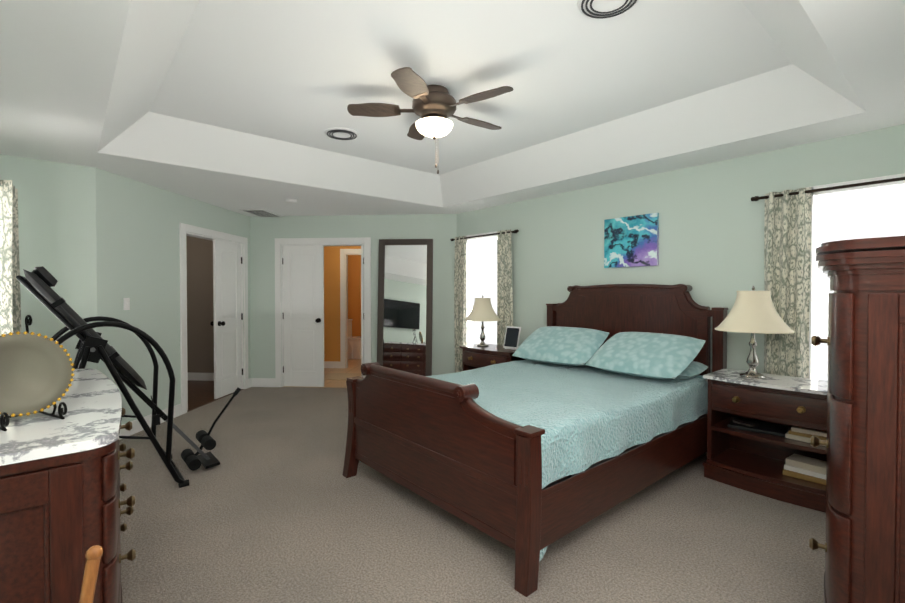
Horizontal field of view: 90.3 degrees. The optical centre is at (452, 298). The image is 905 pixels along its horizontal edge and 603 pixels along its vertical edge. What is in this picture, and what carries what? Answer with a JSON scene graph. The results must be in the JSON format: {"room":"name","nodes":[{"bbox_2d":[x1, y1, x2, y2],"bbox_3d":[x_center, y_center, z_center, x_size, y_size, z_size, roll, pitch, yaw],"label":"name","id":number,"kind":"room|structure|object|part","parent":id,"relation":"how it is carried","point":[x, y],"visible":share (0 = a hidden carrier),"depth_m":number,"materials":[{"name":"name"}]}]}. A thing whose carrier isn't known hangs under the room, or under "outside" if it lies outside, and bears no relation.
{"room":"bedroom","nodes":[
{"label":"bedroom","id":0,"kind":"room"},
{"bbox_2d":[0,154,97,369],"bbox_3d":[-3.432,0.084,3.728,0.760,2.440,0.140,-1,1,-41],"label":"wall","id":1,"kind":"structure","parent":0,"point":[57,218],"depth_m":3.75,"materials":[{"name":"green paint"}]},
{"bbox_2d":[95,168,250,424],"bbox_3d":[-3.065,0.061,5.266,0.140,2.440,2.686,0,1,4],"label":"wall","id":2,"kind":"structure","parent":0,"point":[137,245],"depth_m":4.48,"materials":[{"name":"green paint"}]},
{"bbox_2d":[123,298,129,309],"bbox_3d":[-3.071,0.049,4.241,0.052,0.115,0.052,-1,1,-41],"label":"light switch","id":3,"kind":"object","parent":2,"relation":"attached to","point":[126,302],"visible":1,"depth_m":4.24,"materials":[{"name":"white plastic"}]},
{"bbox_2d":[186,252,187,409],"bbox_3d":[-3.331,0.268,5.098,0.506,2.015,0.397,-1,1,-41],"label":"closet door","id":4,"kind":"structure","parent":2,"relation":"in","point":[186,305],"depth_m":5.12,"materials":[{"name":"white wood"}]},
{"bbox_2d":[179,223,248,413],"bbox_3d":[-3.033,0.213,5.681,0.990,2.125,1.107,-1,1,-41],"label":"door frame","id":5,"kind":"structure","parent":2,"relation":"attached to","point":[186,229],"depth_m":5.29,"materials":[{"name":"white wood"}]},
{"bbox_2d":[210,240,241,398],"bbox_3d":[-2.980,0.256,5.959,0.458,2.015,0.458,-1,1,-41],"label":"closet door","id":6,"kind":"structure","parent":2,"relation":"in","point":[226,323],"depth_m":5.93,"materials":[{"name":"white wood"}]},
{"bbox_2d":[119,378,706,452],"bbox_3d":[-0.710,1.242,3.674,4.520,0.125,7.087,-1,1,-41],"label":"baseboard","id":7,"kind":"structure","parent":2,"relation":"attached to","point":[252,382],"depth_m":4.87,"materials":[{"name":"white wood"}]},
{"bbox_2d":[186,236,213,372],"bbox_3d":[-4.031,0.054,5.749,1.860,2.440,2.500,0,1,4],"label":"wall","id":8,"kind":"structure","parent":0,"point":[200,337],"depth_m":6.89,"materials":[{"name":"beige paint"}]},
{"bbox_2d":[188,372,213,380],"bbox_3d":[-3.982,1.212,5.762,1.760,0.125,2.300,0,1,4],"label":"trim","id":9,"kind":"structure","parent":8,"relation":"attached to","point":[202,376],"depth_m":6.89,"materials":[{"name":"white wood"}]},
{"bbox_2d":[187,359,360,411],"bbox_3d":[-2.541,1.249,7.280,4.400,0.006,5.546,0,1,4],"label":"floor","id":10,"kind":"structure","parent":0,"point":[200,393],"depth_m":6.45,"materials":[{"name":"brown wood"}]},
{"bbox_2d":[324,373,360,379],"bbox_3d":[-1.696,1.240,7.188,0.800,0.014,0.500,0,1,4],"label":"bath rug","id":11,"kind":"object","parent":10,"relation":"on","point":[336,376],"visible":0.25,"depth_m":7.23,"materials":[{"name":"beige fabric"}]},
{"bbox_2d":[348,319,360,358],"bbox_3d":[-2.062,0.821,9.165,0.701,0.795,0.700,-1,1,-41],"label":"toilet","id":12,"kind":"object","parent":10,"relation":"on","point":[354,347],"visible":0.42,"depth_m":9.05,"materials":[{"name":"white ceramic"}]},
{"bbox_2d":[324,246,360,367],"bbox_3d":[-1.760,0.017,8.298,3.200,2.440,3.560,0,1,4],"label":"wall","id":13,"kind":"structure","parent":0,"point":[331,303],"depth_m":8.02,"materials":[{"name":"orange paint"}]},
{"bbox_2d":[324,249,360,367],"bbox_3d":[-1.764,0.175,8.251,3.000,2.125,3.460,0,1,4],"label":"trim","id":14,"kind":"structure","parent":13,"relation":"attached to","point":[344,253],"depth_m":7.98,"materials":[{"name":"white wood"}]},
{"bbox_2d":[250,214,456,377],"bbox_3d":[-1.438,0.045,6.418,3.210,2.440,0.140,0,1,4],"label":"wall","id":15,"kind":"structure","parent":0,"point":[440,230],"depth_m":6.33,"materials":[{"name":"green paint"}]},
{"bbox_2d":[283,245,323,386],"bbox_3d":[-2.115,0.249,6.440,0.458,2.015,0.458,-1,1,-41],"label":"bathroom door","id":16,"kind":"structure","parent":15,"relation":"in","point":[303,293],"depth_m":6.43,"materials":[{"name":"white wood"}]},
{"bbox_2d":[275,237,370,386],"bbox_3d":[-1.834,0.202,6.448,0.990,2.125,1.107,-1,1,-41],"label":"door frame","id":17,"kind":"structure","parent":15,"relation":"attached to","point":[279,243],"depth_m":6.38,"materials":[{"name":"white wood"}]},
{"bbox_2d":[241,257,363,374],"bbox_3d":[-2.407,0.245,6.036,2.194,1.640,1.055,-1,1,-41],"label":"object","id":18,"kind":"structure","parent":17,"relation":"attached to","point":[283,313],"depth_m":6.33,"materials":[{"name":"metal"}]},
{"bbox_2d":[361,245,363,376],"bbox_3d":[-1.222,0.246,6.660,0.493,2.015,0.417,-1,1,-41],"label":"bathroom door","id":19,"kind":"structure","parent":15,"relation":"in","point":[362,306],"depth_m":6.36,"materials":[{"name":"white wood"}]},
{"bbox_2d":[0,0,904,216],"bbox_3d":[-0.749,-1.336,3.743,5.700,0.400,8.500,-1,1,-41],"label":"ceiling","id":20,"kind":"structure","parent":0,"point":[234,105],"depth_m":2.88,"materials":[{"name":"white paint"}]},
{"bbox_2d":[239,209,282,216],"bbox_3d":[-2.595,-1.164,6.128,0.320,0.014,0.560,0,1,4],"label":"ceiling vent","id":21,"kind":"object","parent":20,"relation":"in","point":[261,212],"visible":1,"depth_m":6.04,"materials":[{"name":"white metal"}]},
{"bbox_2d":[285,198,296,202],"bbox_3d":[-1.882,-1.141,5.251,0.130,0.035,0.130,-1,1,-41],"label":"smoke detector","id":22,"kind":"object","parent":20,"relation":"attached to","point":[289,200],"visible":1,"depth_m":5.21,"materials":[{"name":"white plastic"}]},
{"bbox_2d":[325,127,358,139],"bbox_3d":[-0.963,-1.430,3.914,0.290,0.018,0.290,-1,1,-41],"label":"ceiling vent","id":23,"kind":"object","parent":20,"relation":"in","point":[339,133],"visible":1,"depth_m":3.88,"materials":[{"name":"white metal"}]},
{"bbox_2d":[347,67,512,173],"bbox_3d":[-0.090,-1.139,3.111,1.113,0.577,1.140,-1,1,-41],"label":"ceiling fan","id":24,"kind":"object","parent":20,"relation":"hanging from","point":[434,107],"visible":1,"depth_m":3.00,"materials":[{"name":"brown wood"}]},
{"bbox_2d":[577,0,638,18],"bbox_3d":[0.737,-1.404,2.118,0.290,0.018,0.290,-1,1,-41],"label":"ceiling vent","id":25,"kind":"object","parent":20,"relation":"in","point":[600,9],"visible":1,"depth_m":2.16,"materials":[{"name":"white metal"}]},
{"bbox_2d":[119,387,825,602],"bbox_3d":[-0.749,1.363,3.782,5.700,0.120,8.500,-1,1,-41],"label":"floor carpet","id":26,"kind":"object","parent":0,"point":[275,506],"visible":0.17,"depth_m":2.50,"materials":[{"name":"beige carpet"}]},
{"bbox_2d":[0,369,135,602],"bbox_3d":[-1.733,0.873,1.890,0.612,0.915,1.650,-1,1,-41],"label":"dresser","id":27,"kind":"object","parent":26,"relation":"on","point":[61,502],"visible":1,"depth_m":1.34,"materials":[{"name":"brown wood"}]},
{"bbox_2d":[0,315,74,430],"bbox_3d":[-1.502,0.240,1.571,0.279,0.358,0.360,-1,1,-41],"label":"plate","id":28,"kind":"object","parent":27,"relation":"on","point":[37,374],"visible":1,"depth_m":1.57,"materials":[{"name":"beige ceramic"}]},
{"bbox_2d":[79,545,102,602],"bbox_3d":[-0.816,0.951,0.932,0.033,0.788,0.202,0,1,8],"label":"chair","id":29,"kind":"object","parent":26,"relation":"on","point":[93,554],"visible":1,"depth_m":0.99,"materials":[{"name":"brown wood"}]},
{"bbox_2d":[16,266,240,487],"bbox_3d":[-2.240,0.551,3.268,1.322,1.525,0.774,-1,1,-41],"label":"exercise machine","id":30,"kind":"object","parent":26,"relation":"on","point":[92,345],"visible":0.77,"depth_m":3.02,"materials":[{"name":"black metal"}]},
{"bbox_2d":[377,239,432,375],"bbox_3d":[-0.652,0.221,6.172,0.755,2.095,0.224,0,1,4],"label":"floor mirror","id":31,"kind":"object","parent":26,"relation":"on","point":[405,303],"visible":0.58,"depth_m":6.17,"materials":[{"name":"brown mirror"}]},
{"bbox_2d":[459,343,526,370],"bbox_3d":[0.486,0.923,5.171,0.488,0.720,0.810,-1,1,-41],"label":"nightstand","id":32,"kind":"object","parent":26,"relation":"on","point":[474,356],"visible":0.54,"depth_m":5.06,"materials":[{"name":"brown wood"}]},
{"bbox_2d":[464,295,500,346],"bbox_3d":[0.357,0.258,5.334,0.438,0.603,0.438,-1,1,-41],"label":"lamp","id":33,"kind":"object","parent":32,"relation":"on","point":[482,310],"visible":1,"depth_m":5.24,"materials":[{"name":"beige fabric"}]},
{"bbox_2d":[503,326,520,349],"bbox_3d":[0.686,0.438,5.070,0.190,0.251,0.128,1,1,41],"label":"picture frame","id":34,"kind":"object","parent":32,"relation":"on","point":[512,336],"visible":0.96,"depth_m":5.04,"materials":[{"name":"white plastic"}]},
{"bbox_2d":[342,284,727,596],"bbox_3d":[0.705,0.589,3.476,2.502,1.437,1.762,-1,1,-41],"label":"bed","id":35,"kind":"object","parent":26,"relation":"on","point":[593,405],"visible":1,"depth_m":2.83,"materials":[{"name":"brown wood"}]},
{"bbox_2d":[702,369,827,512],"bbox_3d":[2.244,0.938,3.122,0.488,0.750,0.810,-1,1,-41],"label":"nightstand","id":36,"kind":"object","parent":26,"relation":"on","point":[760,432],"visible":0.85,"depth_m":3.06,"materials":[{"name":"brown wood"}]},
{"bbox_2d":[715,286,794,378],"bbox_3d":[2.153,0.233,3.224,0.476,0.655,0.476,-1,1,-41],"label":"lamp","id":37,"kind":"object","parent":36,"relation":"on","point":[753,312],"visible":1,"depth_m":3.12,"materials":[{"name":"beige fabric"}]},
{"bbox_2d":[809,236,904,602],"bbox_3d":[1.921,0.562,1.780,1.164,1.540,0.742,-1,1,-41],"label":"chest","id":38,"kind":"object","parent":26,"relation":"on","point":[864,545],"visible":1,"depth_m":1.55,"materials":[{"name":"brown wood"}]},
{"bbox_2d":[457,124,904,372],"bbox_3d":[1.751,0.075,4.366,0.140,2.440,5.240,-1,1,-41],"label":"wall","id":39,"kind":"structure","parent":0,"point":[711,232],"depth_m":3.90,"materials":[{"name":"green paint"}]},
{"bbox_2d":[450,229,518,372],"bbox_3d":[0.392,0.197,5.752,0.121,2.055,1.214,-1,1,-41],"label":"curtain","id":40,"kind":"object","parent":39,"relation":"attached to","point":[504,285],"visible":0.79,"depth_m":5.54,"materials":[{"name":"beige fabric"}]},
{"bbox_3d":[0.097,0.192,6.059,0.073,2.055,0.237,-1,1,-41],"label":"panel","id":41,"kind":"part","parent":40,"relation":"part of","materials":[{"name":"beige fabric"}]},
{"bbox_3d":[0.631,0.202,5.436,0.072,2.055,0.263,-1,1,-41],"label":"panel","id":42,"kind":"part","parent":40,"relation":"part of","materials":[{"name":"beige fabric"}]},
{"bbox_2d":[466,230,504,344],"bbox_3d":[0.437,-0.042,5.840,0.135,1.610,0.800,-1,1,-41],"label":"window","id":43,"kind":"structure","parent":39,"relation":"in","point":[481,261],"depth_m":5.92,"materials":[{"name":"white glass"}]},
{"bbox_2d":[604,213,658,267],"bbox_3d":[1.694,-0.544,4.289,0.034,0.480,0.530,-1,1,-41],"label":"picture","id":44,"kind":"object","parent":39,"relation":"attached to","point":[631,241],"visible":0.94,"depth_m":4.26},
{"bbox_2d":[751,177,904,377],"bbox_3d":[2.801,0.238,2.944,0.121,2.055,1.474,-1,1,-41],"label":"curtain","id":45,"kind":"object","parent":39,"relation":"attached to","point":[787,241],"visible":0.71,"depth_m":3.29,"materials":[{"name":"beige fabric"}]},
{"bbox_3d":[2.451,0.233,3.315,0.073,2.055,0.299,-1,1,-41],"label":"panel","id":46,"kind":"part","parent":45,"relation":"part of","materials":[{"name":"beige fabric"}]},
{"bbox_2d":[805,173,904,380],"bbox_3d":[2.882,0.000,2.990,0.135,1.610,0.940,-1,1,-41],"label":"window","id":47,"kind":"structure","parent":39,"relation":"in","point":[870,212],"depth_m":3.17,"materials":[{"name":"white glass"}]},
{"bbox_3d":[-1.897,0.117,1.462,0.140,2.440,5.580,-1,1,-41],"label":"wall","id":48,"kind":"structure","parent":0,"visible":0},
{"bbox_2d":[0,180,20,335],"bbox_3d":[-2.842,0.240,2.807,0.174,2.055,1.294,-1,1,-41],"label":"curtain","id":49,"kind":"object","parent":48,"relation":"attached to","point":[10,308],"visible":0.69,"depth_m":2.99,"materials":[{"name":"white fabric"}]}
]}

